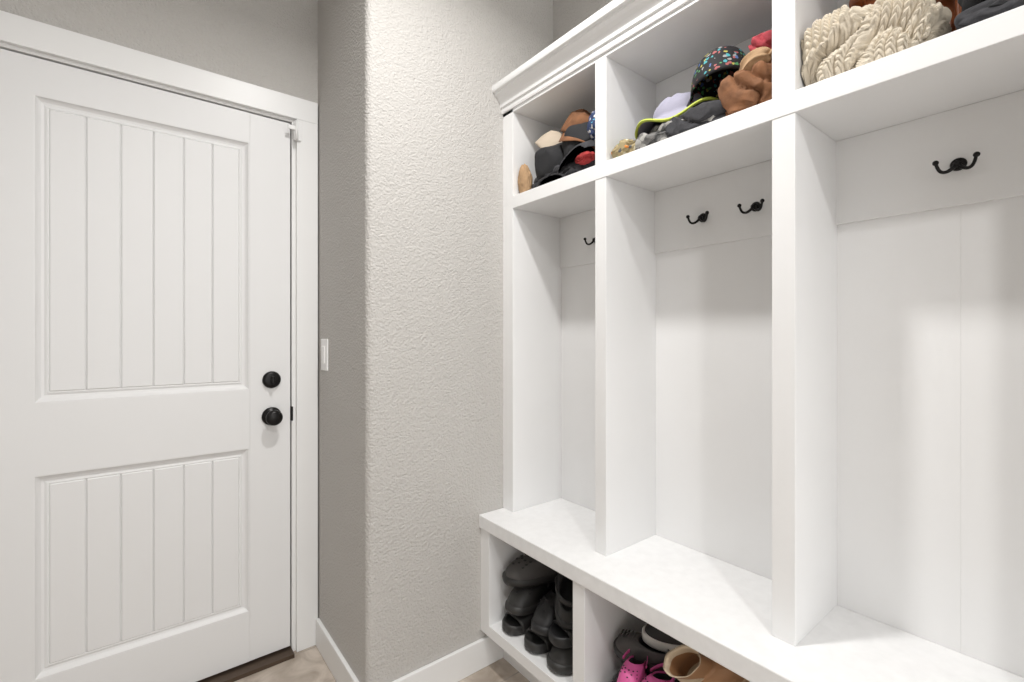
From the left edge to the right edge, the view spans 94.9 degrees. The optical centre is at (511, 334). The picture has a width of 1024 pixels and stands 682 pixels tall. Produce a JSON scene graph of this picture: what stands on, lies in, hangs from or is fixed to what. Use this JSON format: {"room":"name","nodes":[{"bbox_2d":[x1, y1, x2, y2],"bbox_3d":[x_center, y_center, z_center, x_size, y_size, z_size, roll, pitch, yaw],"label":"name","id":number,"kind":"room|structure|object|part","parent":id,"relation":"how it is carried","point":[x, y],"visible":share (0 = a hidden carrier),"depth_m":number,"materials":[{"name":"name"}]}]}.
{"room":"mudroom","nodes":[
{"label":"mudroom","id":0,"kind":"room"},
{"bbox_2d":[0,0,317,102],"bbox_3d":[-1.479,-0.155,1.392,1.803,2.750,0.120,0,0,-38],"label":"wall","id":1,"kind":"structure","parent":0,"point":[269,44],"depth_m":1.65,"materials":[{"name":"grey paint"}]},
{"bbox_2d":[0,48,289,681],"bbox_3d":[-1.175,0.192,1.542,0.837,2.013,0.104,0,0,-38],"label":"door","id":2,"kind":"structure","parent":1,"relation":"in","point":[50,79],"depth_m":1.54,"materials":[{"name":"white paint"}]},
{"bbox_3d":[-1.470,0.192,1.351,0.137,2.013,0.040,0,0,-38],"label":"stile","id":3,"kind":"part","parent":2,"relation":"part of","materials":[{"name":"white wood"}]},
{"bbox_2d":[49,110,85,391],"bbox_3d":[-1.355,-0.253,1.434,0.083,0.846,0.012,0,0,-38],"label":"plank","id":4,"kind":"object","parent":2,"relation":"attached to","point":[67,132],"visible":1,"depth_m":1.43,"materials":[{"name":"white paint"}]},
{"bbox_2d":[86,118,120,389],"bbox_3d":[-1.290,-0.253,1.486,0.083,0.846,0.012,0,0,-38],"label":"plank","id":5,"kind":"object","parent":2,"relation":"attached to","point":[103,138],"visible":1,"depth_m":1.48,"materials":[{"name":"white paint"}]},
{"bbox_2d":[121,125,152,387],"bbox_3d":[-1.225,-0.253,1.537,0.083,0.846,0.012,0,0,-38],"label":"plank","id":6,"kind":"object","parent":2,"relation":"attached to","point":[136,143],"visible":1,"depth_m":1.53,"materials":[{"name":"white paint"}]},
{"bbox_2d":[33,94,249,403],"bbox_3d":[-1.188,-0.253,1.557,0.562,0.910,0.014,0,0,-38],"label":"trim","id":7,"kind":"structure","parent":2,"relation":"attached to","point":[42,105],"depth_m":1.47,"materials":[{"name":"white paint"}]},
{"bbox_2d":[33,448,249,681],"bbox_3d":[-1.188,0.716,1.557,0.562,0.603,0.014,0,0,-38],"label":"trim","id":8,"kind":"structure","parent":2,"relation":"attached to","point":[42,669],"depth_m":1.49,"materials":[{"name":"white paint"}]},
{"bbox_2d":[33,390,249,475],"bbox_3d":[-1.196,0.308,1.567,0.562,0.212,0.040,0,0,-38],"label":"rail","id":9,"kind":"object","parent":2,"relation":"attached to","point":[88,434],"visible":0.86,"depth_m":1.52,"materials":[{"name":"white paint"}]},
{"bbox_2d":[35,612,249,681],"bbox_3d":[-1.196,1.107,1.567,0.562,0.181,0.040,0,0,-38],"label":"rail","id":10,"kind":"object","parent":2,"relation":"attached to","point":[196,655],"visible":0.78,"depth_m":1.60,"materials":[{"name":"white paint"}]},
{"bbox_2d":[49,479,85,663],"bbox_3d":[-1.355,0.716,1.434,0.083,0.539,0.012,0,0,-38],"label":"plank","id":11,"kind":"object","parent":10,"relation":"attached to","point":[67,500],"visible":1,"depth_m":1.43,"materials":[{"name":"white paint"}]},
{"bbox_2d":[86,474,120,651],"bbox_3d":[-1.290,0.716,1.486,0.083,0.539,0.012,0,0,-38],"label":"plank","id":12,"kind":"object","parent":10,"relation":"attached to","point":[103,494],"visible":1,"depth_m":1.48,"materials":[{"name":"white paint"}]},
{"bbox_2d":[49,461,212,651],"bbox_3d":[-1.198,0.716,1.570,0.538,0.583,0.014,0,0,-38],"label":"panel field","id":13,"kind":"object","parent":10,"relation":"attached to","point":[212,461],"visible":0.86,"depth_m":1.56,"materials":[{"name":"white paint"}]},
{"bbox_2d":[121,470,152,640],"bbox_3d":[-1.225,0.716,1.537,0.083,0.539,0.012,0,0,-38],"label":"plank","id":14,"kind":"object","parent":10,"relation":"attached to","point":[136,487],"visible":1,"depth_m":1.53,"materials":[{"name":"white paint"}]},
{"bbox_2d":[154,465,183,630],"bbox_3d":[-1.160,0.716,1.589,0.083,0.539,0.012,0,0,-38],"label":"plank","id":15,"kind":"object","parent":10,"relation":"attached to","point":[168,481],"visible":1,"depth_m":1.58,"materials":[{"name":"white paint"}]},
{"bbox_2d":[184,461,211,621],"bbox_3d":[-1.094,0.716,1.640,0.083,0.539,0.012,0,0,-38],"label":"plank","id":16,"kind":"object","parent":10,"relation":"attached to","point":[197,476],"visible":1,"depth_m":1.63,"materials":[{"name":"white paint"}]},
{"bbox_2d":[212,457,238,612],"bbox_3d":[-1.029,0.716,1.691,0.083,0.539,0.012,0,0,-38],"label":"plank","id":17,"kind":"object","parent":10,"relation":"attached to","point":[225,472],"visible":1,"depth_m":1.68,"materials":[{"name":"white paint"}]},
{"bbox_3d":[-1.198,-0.253,1.570,0.538,0.890,0.014,0,0,-38],"label":"panel field","id":18,"kind":"part","parent":2,"relation":"part of","materials":[{"name":"white wood"}]},
{"bbox_2d":[154,132,183,385],"bbox_3d":[-1.160,-0.253,1.589,0.083,0.846,0.012,0,0,-38],"label":"plank","id":19,"kind":"object","parent":2,"relation":"attached to","point":[168,149],"visible":1,"depth_m":1.58,"materials":[{"name":"white paint"}]},
{"bbox_2d":[184,138,211,383],"bbox_3d":[-1.094,-0.253,1.640,0.083,0.846,0.012,0,0,-38],"label":"plank","id":20,"kind":"object","parent":2,"relation":"attached to","point":[197,154],"visible":1,"depth_m":1.63,"materials":[{"name":"white paint"}]},
{"bbox_2d":[212,144,238,382],"bbox_3d":[-1.029,-0.253,1.691,0.083,0.846,0.012,0,0,-38],"label":"plank","id":21,"kind":"object","parent":2,"relation":"attached to","point":[225,160],"visible":1,"depth_m":1.68,"materials":[{"name":"white paint"}]},
{"bbox_3d":[-0.921,0.192,1.784,0.138,2.013,0.040,0,0,-38],"label":"stile","id":22,"kind":"part","parent":2,"relation":"part of","materials":[{"name":"white wood"}]},
{"bbox_2d":[262,371,280,387],"bbox_3d":[-0.901,0.168,1.764,0.064,0.064,0.016,0,0,-38],"label":"deadbolt","id":23,"kind":"object","parent":2,"relation":"attached to","point":[266,379],"visible":0.88,"depth_m":1.76,"materials":[{"name":"black metal"}]},
{"bbox_2d":[271,376,274,383],"bbox_3d":[-0.891,0.168,1.752,0.012,0.030,0.020,0,0,-38],"label":"thumb turn","id":24,"kind":"object","parent":23,"relation":"attached to","point":[272,377],"visible":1,"depth_m":1.74,"materials":[{"name":"black metal"}]},
{"bbox_3d":[-0.886,0.305,1.745,0.068,0.068,0.064,0,0,-38],"label":"knob","id":25,"kind":"part","parent":2,"relation":"part of","materials":[{"name":"black metal"}]},
{"bbox_2d":[0,42,317,651],"bbox_3d":[-1.177,0.190,1.618,0.937,2.060,0.140,0,0,-38],"label":"door frame","id":26,"kind":"structure","parent":1,"relation":"attached to","point":[307,149],"depth_m":1.82,"materials":[{"name":"white paint"}]},
{"bbox_2d":[0,10,317,124],"bbox_3d":[-1.175,-0.872,1.543,1.028,0.084,0.020,0,0,-38],"label":"trim","id":27,"kind":"structure","parent":1,"relation":"attached to","point":[15,30],"depth_m":1.52,"materials":[{"name":"white paint"}]},
{"bbox_2d":[290,406,292,420],"bbox_3d":[-0.851,0.302,1.816,0.006,0.055,0.020,0,0,-38],"label":"strike plate","id":28,"kind":"object","parent":1,"relation":"attached to","point":[291,407],"visible":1,"depth_m":1.81,"materials":[{"name":"black metal"}]},
{"bbox_2d":[288,120,300,141],"bbox_3d":[-0.829,-0.780,1.791,0.049,0.076,0.021,0,0,-38],"label":"guard","id":29,"kind":"object","parent":1,"relation":"attached to","point":[296,127],"visible":1,"depth_m":1.79,"materials":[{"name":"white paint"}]},
{"bbox_3d":[-0.833,-0.788,1.784,0.035,0.016,0.007,0,0,-38],"label":"arm","id":30,"kind":"part","parent":29,"relation":"part of","materials":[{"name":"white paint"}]},
{"bbox_2d":[235,645,529,681],"bbox_3d":[0.137,1.245,0.025,2.645,0.050,4.269,0,0,-38],"label":"floor","id":31,"kind":"structure","parent":0,"point":[308,665],"depth_m":1.70,"materials":[{"name":"tile"}]},
{"bbox_2d":[197,646,294,681],"bbox_3d":[-1.199,1.213,1.572,0.845,0.014,0.145,0,0,-38],"label":"threshold","id":32,"kind":"object","parent":31,"relation":"on","point":[236,673],"visible":0.4,"depth_m":1.71,"materials":[{"name":"brown wood"}]},
{"bbox_2d":[479,0,1023,681],"bbox_3d":[0.668,0.144,1.023,0.373,2.152,2.078,0,0,-38],"label":"locker","id":33,"kind":"object","parent":31,"relation":"on","point":[783,441],"depth_m":1.13,"materials":[{"name":"white paint"}]},
{"bbox_2d":[502,611,533,635],"bbox_3d":[0.074,1.008,1.721,0.260,0.070,0.106,0,0,-38],"label":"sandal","id":34,"kind":"object","parent":33,"relation":"on","point":[514,625],"visible":0.3,"depth_m":1.64,"materials":[{"name":"grey rubber"}]},
{"bbox_2d":[505,583,554,615],"bbox_3d":[0.086,0.918,1.722,0.276,0.107,0.122,0,0,-38],"label":"clog","id":35,"kind":"object","parent":34,"relation":"on","point":[520,601],"visible":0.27,"depth_m":1.64,"materials":[{"name":"grey rubber"}]},
{"bbox_2d":[502,554,557,587],"bbox_3d":[0.101,0.828,1.710,0.278,0.113,0.113,0,0,-16],"label":"clog","id":36,"kind":"object","parent":35,"relation":"on","point":[525,571],"visible":0.56,"depth_m":1.66,"materials":[{"name":"grey plastic"}]},
{"bbox_2d":[518,163,532,192],"bbox_3d":[0.048,-0.575,1.733,0.046,0.116,0.065,0,0,-38],"label":"mitten","id":37,"kind":"object","parent":33,"relation":"on","point":[525,179],"visible":0.84,"depth_m":1.71,"materials":[{"name":"fabric"}]},
{"bbox_2d":[524,626,552,653],"bbox_3d":[0.147,1.008,1.629,0.259,0.070,0.112,0,0,-38],"label":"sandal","id":38,"kind":"object","parent":33,"relation":"on","point":[535,643],"visible":0.2,"depth_m":1.54,"materials":[{"name":"grey rubber"}]},
{"bbox_2d":[531,582,555,635],"bbox_3d":[0.159,0.918,1.623,0.113,0.107,0.278,0,0,36],"label":"clog","id":39,"kind":"object","parent":38,"relation":"on","point":[544,614],"visible":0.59,"depth_m":1.53,"materials":[{"name":"black plastic"}]},
{"bbox_3d":[0.179,-0.602,1.671,0.177,0.170,0.202,0,0,-38],"label":"baseball cap","id":40,"kind":"part","parent":33,"relation":"part of","materials":[{"name":"black fabric"}]},
{"bbox_2d":[540,165,575,178],"bbox_3d":[0.158,-0.540,1.593,0.046,0.045,0.164,0,0,-38],"label":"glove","id":41,"kind":"object","parent":33,"relation":"on","point":[570,169],"visible":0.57,"depth_m":1.54,"materials":[{"name":"black fabric"}]},
{"bbox_2d":[546,645,572,674],"bbox_3d":[0.233,0.990,1.528,0.278,0.107,0.120,0,0,-38],"label":"clog","id":42,"kind":"object","parent":33,"relation":"on","point":[559,660],"visible":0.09,"depth_m":1.45,"materials":[{"name":"grey rubber"}]},
{"bbox_2d":[548,619,572,648],"bbox_3d":[0.231,0.920,1.520,0.261,0.073,0.106,0,0,-30],"label":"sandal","id":43,"kind":"object","parent":42,"relation":"on","point":[559,637],"visible":0.24,"depth_m":1.45,"materials":[{"name":"black plastic"}]},
{"bbox_2d":[555,573,572,630],"bbox_3d":[0.200,0.839,1.560,0.112,0.143,0.281,0,0,9],"label":"clog","id":44,"kind":"object","parent":43,"relation":"on","point":[563,585],"visible":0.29,"depth_m":1.48,"materials":[{"name":"black plastic"}]},
{"bbox_2d":[532,122,594,187],"bbox_3d":[0.225,-0.615,1.663,0.237,0.196,0.339,0,0,-38],"label":"sweatshirt","id":45,"kind":"object","parent":33,"relation":"on","point":[578,167],"depth_m":1.53,"materials":[{"name":"black fabric"}]},
{"bbox_2d":[535,130,561,147],"bbox_3d":[0.155,-0.636,1.712,0.186,0.212,0.190,0,0,-38],"label":"baseball cap","id":46,"kind":"object","parent":45,"relation":"on","point":[551,138],"visible":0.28,"depth_m":1.66,"materials":[{"name":"beige fabric"}]},
{"bbox_3d":[0.259,-0.622,1.585,0.195,0.182,0.174,0,0,-38],"label":"baseball cap","id":47,"kind":"part","parent":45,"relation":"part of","materials":[{"name":"black fabric"}]},
{"bbox_2d":[559,109,594,148],"bbox_3d":[0.245,-0.683,1.615,0.210,0.185,0.195,0,0,-38],"label":"baseball cap","id":48,"kind":"object","parent":45,"relation":"on","point":[579,116],"visible":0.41,"depth_m":1.56,"materials":[{"name":"brown fabric"}]},
{"bbox_2d":[587,110,594,139],"bbox_3d":[0.280,-0.664,1.502,0.088,0.110,0.073,0,0,-38],"label":"beanie","id":49,"kind":"object","parent":45,"relation":"on","point":[591,118],"visible":0.3,"depth_m":1.48,"materials":[{"name":"blue fabric"}]},
{"bbox_2d":[574,151,594,164],"bbox_3d":[0.232,-0.563,1.498,0.045,0.035,0.081,0,0,-38],"label":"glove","id":50,"kind":"object","parent":33,"relation":"on","point":[586,157],"visible":0.98,"depth_m":1.48,"materials":[{"name":"red fabric"}]},
{"bbox_2d":[584,238,594,244],"bbox_3d":[0.300,-0.349,1.728,0.038,0.033,0.072,0,0,-38],"label":"coat hook","id":51,"kind":"object","parent":33,"relation":"attached to","point":[593,239],"visible":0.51,"depth_m":1.74,"materials":[{"name":"black metal"}]},
{"bbox_3d":[0.692,-0.886,1.042,0.313,0.092,2.078,0,0,-38],"label":"crown","id":52,"kind":"part","parent":33,"relation":"part of","materials":[{"name":"white paint"}]},
{"bbox_2d":[611,139,637,157],"bbox_3d":[0.335,-0.543,1.374,0.053,0.053,0.096,0,0,-38],"label":"glove","id":53,"kind":"object","parent":33,"relation":"on","point":[622,148],"visible":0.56,"depth_m":1.36,"materials":[{"name":"beige fabric"}]},
{"bbox_2d":[612,669,650,681],"bbox_3d":[0.375,0.998,1.365,0.278,0.090,0.108,0,0,-38],"label":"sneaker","id":54,"kind":"object","parent":33,"relation":"on","point":[647,673],"visible":0.02,"depth_m":1.33,"materials":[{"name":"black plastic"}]},
{"bbox_2d":[617,649,647,681],"bbox_3d":[0.328,0.918,1.278,0.069,0.073,0.134,0,0,36],"label":"clog","id":55,"kind":"object","parent":54,"relation":"on","point":[629,672],"visible":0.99,"depth_m":1.26,"materials":[{"name":"pink plastic"}]},
{"bbox_2d":[614,629,669,672],"bbox_3d":[0.376,0.897,1.341,0.175,0.080,0.079,0,0,42],"label":"clog","id":56,"kind":"object","parent":54,"relation":"on","point":[633,641],"visible":0.73,"depth_m":1.33,"materials":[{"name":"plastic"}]},
{"bbox_2d":[642,623,684,652],"bbox_3d":[0.472,0.839,1.323,0.206,0.078,0.082,0,0,18],"label":"sneaker","id":57,"kind":"object","parent":56,"relation":"on","point":[658,640],"visible":0.16,"depth_m":1.31,"materials":[{"name":"black plastic"}]},
{"bbox_2d":[628,115,727,148],"bbox_3d":[0.497,-0.554,1.310,0.234,0.075,0.392,0,0,-38],"label":"jersey","id":58,"kind":"object","parent":33,"relation":"on","point":[639,140],"visible":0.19,"depth_m":1.27,"materials":[{"name":"grey fabric"}]},
{"bbox_2d":[635,46,744,132],"bbox_3d":[0.512,-0.654,1.303,0.242,0.171,0.364,0,0,-38],"label":"sun hat","id":59,"kind":"object","parent":58,"relation":"on","point":[669,107],"depth_m":1.27,"materials":[{"name":"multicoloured fabric"}]},
{"bbox_3d":[0.536,-0.666,1.257,0.142,0.148,0.222,0,0,-13],"label":"kids cap","id":60,"kind":"part","parent":59,"relation":"part of","materials":[{"name":"black fabric"}]},
{"bbox_2d":[666,103,726,136],"bbox_3d":[0.473,-0.550,1.212,0.069,0.066,0.181,0,0,-38],"label":"sweater","id":61,"kind":"object","parent":33,"relation":"on","point":[711,112],"visible":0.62,"depth_m":1.17,"materials":[{"name":"grey fabric"}]},
{"bbox_2d":[686,211,708,223],"bbox_3d":[0.559,-0.349,1.400,0.038,0.033,0.072,0,0,-38],"label":"coat hook","id":62,"kind":"object","parent":33,"relation":"attached to","point":[702,217],"visible":1,"depth_m":1.40,"materials":[{"name":"black metal"}]},
{"bbox_3d":[0.547,-0.343,1.409,0.041,0.023,0.008,0,0,22],"label":"arm","id":63,"kind":"part","parent":62,"relation":"part of","materials":[{"name":"black metal"}]},
{"bbox_3d":[0.566,-0.343,1.385,0.008,0.023,0.041,0,0,-9],"label":"arm","id":64,"kind":"part","parent":62,"relation":"part of","materials":[{"name":"black metal"}]},
{"bbox_2d":[663,645,749,681],"bbox_3d":[0.470,0.819,1.144,0.207,0.144,0.106,0,0,-2],"label":"boot","id":65,"kind":"object","parent":33,"relation":"in","point":[684,663],"visible":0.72,"depth_m":1.12,"materials":[{"name":"brown leather"}]},
{"bbox_2d":[718,63,771,114],"bbox_3d":[0.566,-0.576,1.119,0.100,0.118,0.140,0,0,-38],"label":"fleece","id":66,"kind":"object","parent":33,"relation":"on","point":[749,86],"visible":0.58,"depth_m":1.08,"materials":[{"name":"fabric"}]},
{"bbox_2d":[739,47,771,69],"bbox_3d":[0.583,-0.635,1.099,0.081,0.055,0.087,0,0,-38],"label":"mitten","id":67,"kind":"object","parent":66,"relation":"on","point":[763,56],"visible":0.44,"depth_m":1.07,"materials":[{"name":"fabric"}]},
{"bbox_2d":[750,30,771,50],"bbox_3d":[0.607,-0.676,1.115,0.093,0.068,0.078,0,0,-38],"label":"beanie","id":68,"kind":"object","parent":67,"relation":"on","point":[760,41],"visible":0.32,"depth_m":1.08,"materials":[{"name":"fabric"}]},
{"bbox_2d":[737,199,764,213],"bbox_3d":[0.655,-0.349,1.278,0.038,0.033,0.072,0,0,-38],"label":"coat hook","id":69,"kind":"object","parent":33,"relation":"attached to","point":[756,206],"visible":1,"depth_m":1.28,"materials":[{"name":"black metal"}]},
{"bbox_3d":[0.643,-0.343,1.288,0.041,0.023,0.008,0,0,22],"label":"arm","id":70,"kind":"part","parent":69,"relation":"part of","materials":[{"name":"black metal"}]},
{"bbox_3d":[0.667,-0.352,1.288,0.007,0.027,0.027,0,0,-38],"label":"plate","id":71,"kind":"part","parent":69,"relation":"part of","materials":[{"name":"black metal"}]},
{"bbox_3d":[0.662,-0.343,1.264,0.008,0.023,0.041,0,0,-9],"label":"arm","id":72,"kind":"part","parent":69,"relation":"part of","materials":[{"name":"black metal"}]},
{"bbox_2d":[513,5,1023,217],"bbox_3d":[0.716,-0.493,1.042,0.250,0.046,1.987,0,0,-38],"label":"shelf","id":73,"kind":"object","parent":33,"relation":"attached to","point":[980,64],"depth_m":1.01,"materials":[{"name":"white paint"}]},
{"bbox_3d":[0.797,-0.369,1.135,0.008,0.202,1.942,0,0,-38],"label":"hook rail","id":74,"kind":"part","parent":33,"relation":"part of","materials":[{"name":"white paint"}]},
{"bbox_2d":[800,0,956,86],"bbox_3d":[0.743,-0.594,0.954,0.159,0.153,0.233,0,0,-38],"label":"knit blanket","id":75,"kind":"object","parent":33,"relation":"on","point":[844,41],"visible":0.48,"depth_m":0.92,"materials":[{"name":"beige fabric"}]},
{"bbox_2d":[848,0,957,18],"bbox_3d":[0.798,-0.646,0.989,0.174,0.259,0.223,0,0,-38],"label":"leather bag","id":76,"kind":"object","parent":33,"relation":"on","point":[854,5],"visible":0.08,"depth_m":1.00,"materials":[{"name":"brown leather"}]},
{"bbox_3d":[0.778,-0.695,0.949,0.093,0.078,0.184,0,0,-38],"label":"handle","id":77,"kind":"part","parent":76,"relation":"part of","materials":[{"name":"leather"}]},
{"bbox_2d":[932,151,979,173],"bbox_3d":[0.907,-0.349,0.959,0.038,0.033,0.072,0,0,-38],"label":"coat hook","id":78,"kind":"object","parent":33,"relation":"attached to","point":[957,164],"visible":1,"depth_m":0.96,"materials":[{"name":"black metal"}]},
{"bbox_3d":[0.895,-0.343,0.968,0.041,0.023,0.008,0,0,22],"label":"arm","id":79,"kind":"part","parent":78,"relation":"part of","materials":[{"name":"black metal"}]},
{"bbox_3d":[0.912,-0.350,0.962,0.018,0.013,0.013,0,0,-38],"label":"stem","id":80,"kind":"part","parent":78,"relation":"part of","materials":[{"name":"black metal"}]},
{"bbox_3d":[0.919,-0.352,0.968,0.007,0.027,0.027,0,0,-38],"label":"plate","id":81,"kind":"part","parent":78,"relation":"part of","materials":[{"name":"black metal"}]},
{"bbox_3d":[0.914,-0.343,0.944,0.008,0.023,0.041,0,0,-9],"label":"arm","id":82,"kind":"part","parent":78,"relation":"part of","materials":[{"name":"black metal"}]},
{"bbox_2d":[952,0,1007,30],"bbox_3d":[0.896,-0.577,0.788,0.210,0.120,0.234,0,0,-38],"label":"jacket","id":83,"kind":"object","parent":33,"relation":"on","point":[961,5],"visible":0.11,"depth_m":0.81,"materials":[{"name":"black fabric"}]},
{"bbox_2d":[954,0,1023,29],"bbox_3d":[0.819,-0.541,0.755,0.046,0.048,0.160,0,0,-38],"label":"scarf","id":84,"kind":"object","parent":33,"relation":"on","point":[975,13],"visible":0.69,"depth_m":0.78,"materials":[{"name":"grey fabric"}]},
{"bbox_3d":[1.185,0.140,0.660,0.012,1.936,0.808,0,0,-38],"label":"panel","id":85,"kind":"part","parent":33,"relation":"part of","materials":[{"name":"white paint"}]},
{"bbox_3d":[0.456,0.998,1.262,0.278,0.090,0.108,0,0,-38],"label":"sneaker","id":86,"kind":"object","parent":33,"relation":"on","visible":0},
{"bbox_2d":[640,663,674,681],"bbox_3d":[0.376,0.918,1.226,0.135,0.073,0.067,0,0,-38],"label":"clog","id":87,"kind":"object","parent":86,"relation":"on","point":[657,676],"visible":0.88,"depth_m":1.25,"materials":[{"name":"pink plastic"}]},
{"bbox_2d":[318,0,552,681],"bbox_3d":[-0.300,-0.155,1.991,0.892,2.750,0.641,0,0,-38],"label":"wall","id":88,"kind":"structure","parent":0,"point":[410,117],"depth_m":1.62,"materials":[{"name":"grey paint"}]},
{"bbox_2d":[321,339,327,370],"bbox_3d":[-0.716,0.075,1.790,0.011,0.120,0.074,0,0,-38],"label":"light switch","id":89,"kind":"object","parent":88,"relation":"attached to","point":[324,342],"visible":1,"depth_m":1.78,"materials":[{"name":"white plastic"}]},
{"bbox_2d":[316,618,358,681],"bbox_3d":[-0.612,1.167,1.656,0.014,0.105,0.501,0,0,-38],"label":"baseboard","id":90,"kind":"structure","parent":88,"relation":"attached to","point":[340,669],"depth_m":1.68,"materials":[{"name":"white paint"}]},
{"bbox_2d":[392,636,502,681],"bbox_3d":[-0.247,1.167,1.615,0.536,0.105,0.014,0,0,-38],"label":"baseboard","id":91,"kind":"structure","parent":88,"relation":"attached to","point":[471,658],"depth_m":1.66,"materials":[{"name":"white paint"}]},
{"bbox_2d":[553,0,771,83],"bbox_3d":[1.331,-0.155,0.566,0.100,2.750,3.638,0,0,-38],"label":"wall","id":92,"kind":"structure","parent":0,"point":[567,14],"depth_m":1.87,"materials":[{"name":"grey paint"}]}
]}

